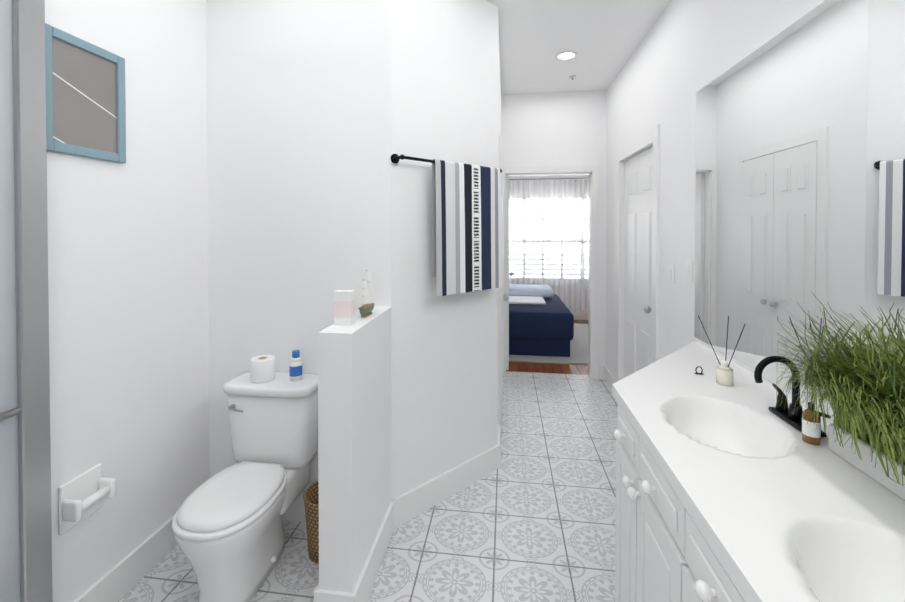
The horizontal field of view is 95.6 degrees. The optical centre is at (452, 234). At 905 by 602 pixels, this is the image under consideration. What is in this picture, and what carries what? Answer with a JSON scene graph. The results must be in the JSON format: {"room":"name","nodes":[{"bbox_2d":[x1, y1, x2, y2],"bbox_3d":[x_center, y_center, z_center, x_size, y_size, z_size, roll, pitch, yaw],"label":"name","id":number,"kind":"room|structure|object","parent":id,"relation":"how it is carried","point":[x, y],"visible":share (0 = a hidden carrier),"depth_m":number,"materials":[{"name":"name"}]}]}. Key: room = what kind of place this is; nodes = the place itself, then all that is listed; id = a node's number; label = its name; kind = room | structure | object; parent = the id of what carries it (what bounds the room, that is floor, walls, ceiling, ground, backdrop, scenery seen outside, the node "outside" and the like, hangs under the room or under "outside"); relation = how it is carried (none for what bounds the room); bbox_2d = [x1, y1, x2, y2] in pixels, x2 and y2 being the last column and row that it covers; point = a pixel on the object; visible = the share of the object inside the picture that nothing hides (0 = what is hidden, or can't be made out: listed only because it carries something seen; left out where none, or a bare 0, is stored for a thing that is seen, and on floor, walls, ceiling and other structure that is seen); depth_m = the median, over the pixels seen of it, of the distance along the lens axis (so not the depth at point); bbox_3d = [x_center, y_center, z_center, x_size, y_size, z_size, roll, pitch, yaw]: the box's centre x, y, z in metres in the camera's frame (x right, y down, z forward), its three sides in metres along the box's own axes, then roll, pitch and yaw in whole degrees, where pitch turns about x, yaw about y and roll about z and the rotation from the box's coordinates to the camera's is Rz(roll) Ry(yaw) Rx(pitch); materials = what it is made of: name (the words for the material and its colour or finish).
{"room":"bathroom","nodes":[
{"label":"bathroom","id":0,"kind":"room"},
{"bbox_2d":[45,0,209,601],"bbox_3d":[-1.370,0.037,1.754,0.100,2.830,0.971,0,1,7],"label":"wall","id":1,"kind":"structure","parent":0,"point":[128,317],"depth_m":1.71,"materials":[{"name":"paint"}]},
{"bbox_2d":[45,23,125,162],"bbox_3d":[-1.341,-0.494,1.501,0.020,0.420,0.301,0,1,7],"label":"picture frame","id":2,"kind":"object","parent":1,"relation":"attached to","point":[85,102],"visible":0.88,"depth_m":1.49,"materials":[{"name":"teal paint"}]},
{"bbox_2d":[58,463,115,534],"bbox_3d":[-1.318,0.956,1.487,0.074,0.170,0.150,0,1,7],"label":"toilet paper holder","id":3,"kind":"object","parent":1,"relation":"attached to","point":[82,495],"visible":1,"depth_m":1.48,"materials":[{"name":"ceramic"}]},
{"bbox_2d":[74,365,614,601],"bbox_3d":[0.059,1.371,2.658,2.506,0.140,3.096,0,1,7],"label":"baseboard","id":4,"kind":"structure","parent":1,"relation":"attached to","point":[125,575],"depth_m":1.86,"materials":[{"name":"paint"}]},
{"bbox_2d":[206,0,390,491],"bbox_3d":[-0.779,0.033,2.116,0.979,2.830,0.100,0,1,7],"label":"wall","id":5,"kind":"structure","parent":0,"point":[299,154],"depth_m":2.07,"materials":[{"name":"paint"}]},
{"bbox_2d":[318,306,391,592],"bbox_3d":[-0.398,0.905,1.766,0.130,1.095,0.520,0,1,7],"label":"wall","id":6,"kind":"structure","parent":0,"point":[354,436],"depth_m":1.52,"materials":[{"name":"paint"}]},
{"bbox_2d":[334,290,354,324],"bbox_3d":[-0.433,0.291,1.642,0.073,0.134,0.041,0,1,7],"label":"decorative box","id":7,"kind":"object","parent":6,"relation":"on","point":[344,307],"visible":1,"depth_m":1.62,"materials":[{"name":"white"}]},
{"bbox_2d":[355,270,376,316],"bbox_3d":[-0.378,0.256,1.800,0.085,0.200,0.165,0,1,7],"label":"ship","id":8,"kind":"object","parent":6,"relation":"on","point":[366,294],"visible":1,"depth_m":1.77},
{"bbox_2d":[118,371,617,601],"bbox_3d":[-0.568,1.508,1.380,3.620,0.100,5.996,0,1,7],"label":"floor","id":9,"kind":"structure","parent":0,"point":[531,518],"depth_m":2.00,"materials":[{"name":"grey tile"}]},
{"bbox_2d":[0,0,52,601],"bbox_3d":[-1.477,0.347,0.268,0.062,2.250,2.188,0,1,7],"label":"shower frame","id":10,"kind":"object","parent":9,"relation":"on","point":[25,519],"visible":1,"depth_m":1.28,"materials":[{"name":"silver metal"}]},
{"bbox_2d":[172,371,317,601],"bbox_3d":[-0.880,1.075,1.768,0.438,0.755,0.645,0,1,7],"label":"toilet","id":11,"kind":"object","parent":9,"relation":"on","point":[228,528],"visible":0.94,"depth_m":1.73,"materials":[{"name":"ceramic"}]},
{"bbox_2d":[250,355,274,382],"bbox_3d":[-0.909,0.642,1.965,0.110,0.102,0.110,0,1,7],"label":"toilet roll","id":12,"kind":"object","parent":11,"relation":"on","point":[262,368],"visible":1,"depth_m":1.92,"materials":[{"name":"paper"}]},
{"bbox_2d":[289,350,302,380],"bbox_3d":[-0.752,0.626,1.970,0.058,0.135,0.059,0,1,7],"label":"spray bottle","id":13,"kind":"object","parent":11,"relation":"on","point":[295,368],"visible":1,"depth_m":1.95,"materials":[{"name":"blue plastic"}]},
{"bbox_2d":[303,481,318,563],"bbox_3d":[-0.578,1.312,1.885,0.204,0.275,0.204,0,1,7],"label":"wicker basket","id":14,"kind":"object","parent":9,"relation":"on","point":[311,497],"visible":0.4,"depth_m":1.81,"materials":[{"name":"brown wicker"}]},
{"bbox_2d":[612,293,904,601],"bbox_3d":[0.753,0.807,0.657,0.613,1.320,3.022,0,1,7],"label":"bathroom vanity","id":15,"kind":"object","parent":9,"relation":"on","point":[736,481],"visible":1,"depth_m":0.96,"materials":[{"name":"paint"}]},
{"bbox_2d":[698,315,744,385],"bbox_3d":[1.003,0.434,1.522,0.113,0.241,0.146,0,1,7],"label":"diffuser","id":16,"kind":"object","parent":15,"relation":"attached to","point":[724,376],"depth_m":1.52,"materials":[{"name":"ceramic"}]},
{"bbox_2d":[754,356,830,436],"bbox_3d":[0.973,0.459,1.218,0.140,0.199,0.232,0,1,7],"label":"faucet","id":17,"kind":"object","parent":15,"relation":"on","point":[779,416],"depth_m":1.20,"materials":[{"name":"black metal"}]},
{"bbox_2d":[802,402,820,444],"bbox_3d":[0.970,0.508,1.108,0.039,0.105,0.039,0,1,7],"label":"soap bottle","id":18,"kind":"object","parent":15,"relation":"on","point":[811,434],"depth_m":1.10,"materials":[{"name":"orange glass"}]},
{"bbox_2d":[391,0,497,499],"bbox_3d":[-0.037,0.030,2.294,0.779,2.830,0.080,-1,1,-42],"label":"wall","id":19,"kind":"structure","parent":0,"point":[444,349],"depth_m":2.19,"materials":[{"name":"paint"}]},
{"bbox_2d":[391,154,501,296],"bbox_3d":[0.008,-0.042,2.218,0.752,0.713,0.092,-1,1,-42],"label":"towel rail","id":20,"kind":"object","parent":19,"relation":"attached to","point":[466,232],"visible":1,"depth_m":2.22,"materials":[{"name":"white fabric"}]},
{"bbox_2d":[432,159,501,296],"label":"towel","id":21,"kind":"object","parent":20,"relation":"hanging from","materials":[{"name":"fabric"}]},
{"bbox_2d":[497,17,500,444],"bbox_3d":[0.341,0.016,3.391,0.100,2.830,1.733,0,1,7],"label":"wall","id":22,"kind":"structure","parent":0,"point":[499,105],"depth_m":2.70,"materials":[{"name":"paint"}]},
{"bbox_2d":[498,136,508,444],"bbox_3d":[0.411,0.377,3.272,0.072,2.110,0.970,0,1,7],"label":"door frame","id":23,"kind":"structure","parent":22,"relation":"attached to","point":[500,342],"depth_m":2.86,"materials":[{"name":"paint"}]},
{"bbox_2d":[506,320,587,374],"bbox_3d":[0.924,1.452,5.572,5.500,0.100,2.704,0,1,7],"label":"floor","id":24,"kind":"structure","parent":0,"point":[558,368],"depth_m":4.37,"materials":[{"name":"brown wood"}]},
{"bbox_2d":[509,323,587,364],"bbox_3d":[0.742,1.395,5.531,3.350,0.014,1.930,0,1,7],"label":"bedroom rug","id":25,"kind":"object","parent":24,"relation":"on","point":[579,348],"depth_m":4.71,"materials":[{"name":"white carpet"}]},
{"bbox_2d":[509,284,573,356],"bbox_3d":[0.548,1.065,5.466,1.860,0.644,1.440,0,1,7],"label":"bed","id":26,"kind":"object","parent":25,"relation":"on","point":[541,320],"visible":0.48,"depth_m":4.72,"materials":[{"name":"fabric"}]},
{"bbox_2d":[509,175,588,319],"bbox_3d":[1.091,-0.030,6.838,5.700,2.830,0.112,0,1,7],"label":"wall","id":27,"kind":"structure","parent":0,"point":[578,315],"depth_m":6.68,"materials":[{"name":"paint"}]},
{"bbox_2d":[509,178,588,311],"bbox_3d":[1.568,0.164,6.634,3.500,2.147,0.064,0,1,7],"label":"sheer curtain","id":28,"kind":"object","parent":27,"relation":"hanging from","point":[572,230],"visible":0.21,"depth_m":6.62,"materials":[{"name":"white fabric"}]},
{"bbox_2d":[512,195,586,281],"bbox_3d":[1.645,0.066,6.758,2.820,1.400,0.070,0,1,7],"label":"bedroom window","id":29,"kind":"structure","parent":27,"relation":"in","point":[559,258],"depth_m":6.77,"materials":[{"name":"white glass"}]},
{"bbox_2d":[501,90,606,364],"bbox_3d":[1.002,0.006,4.129,1.020,2.830,0.100,0,1,7],"label":"wall","id":30,"kind":"structure","parent":0,"point":[555,129],"depth_m":4.05,"materials":[{"name":"paint"}]},
{"bbox_2d":[503,165,599,378],"bbox_3d":[1.010,0.366,4.538,0.976,2.098,0.936,0,1,7],"label":"door frame","id":31,"kind":"structure","parent":30,"relation":"attached to","point":[592,172],"depth_m":4.04,"materials":[{"name":"paint"}]},
{"bbox_2d":[485,0,671,93],"bbox_3d":[-0.568,-1.422,1.341,3.620,0.100,5.996,0,1,7],"label":"ceiling","id":32,"kind":"structure","parent":0,"point":[603,39],"depth_m":2.93,"materials":[{"name":"paint"}]},
{"bbox_2d":[555,51,577,60],"bbox_3d":[0.886,-1.393,3.196,0.170,0.008,0.170,0,1,7],"label":"recessed light","id":33,"kind":"object","parent":32,"relation":"in","point":[566,55],"visible":1,"depth_m":3.19,"materials":[{"name":"paint"}]},
{"bbox_2d":[605,0,819,377],"bbox_3d":[1.184,0.045,1.183,0.100,2.830,5.896,0,1,7],"label":"wall","id":34,"kind":"structure","parent":0,"point":[685,50],"depth_m":2.37,"materials":[{"name":"paint"}]},
{"bbox_2d":[615,124,659,382],"bbox_3d":[1.411,0.365,3.095,0.142,2.140,0.971,0,1,7],"label":"door","id":35,"kind":"structure","parent":34,"relation":"attached to","point":[637,248],"depth_m":3.11,"materials":[{"name":"paint"}]},
{"bbox_2d":[669,264,674,283],"bbox_3d":[1.287,0.231,2.412,0.011,0.116,0.072,0,1,7],"label":"switch plate","id":36,"kind":"object","parent":34,"relation":"attached to","point":[671,266],"depth_m":2.40,"materials":[{"name":"plastic"}]},
{"bbox_2d":[693,0,904,417],"bbox_3d":[1.057,-0.083,0.633,0.010,1.265,2.975,0,1,7],"label":"vanity mirror","id":37,"kind":"object","parent":34,"relation":"attached to","point":[800,159],"visible":1,"depth_m":1.33,"materials":[{"name":"mirror glass"},{"name":"silver"}]}
]}

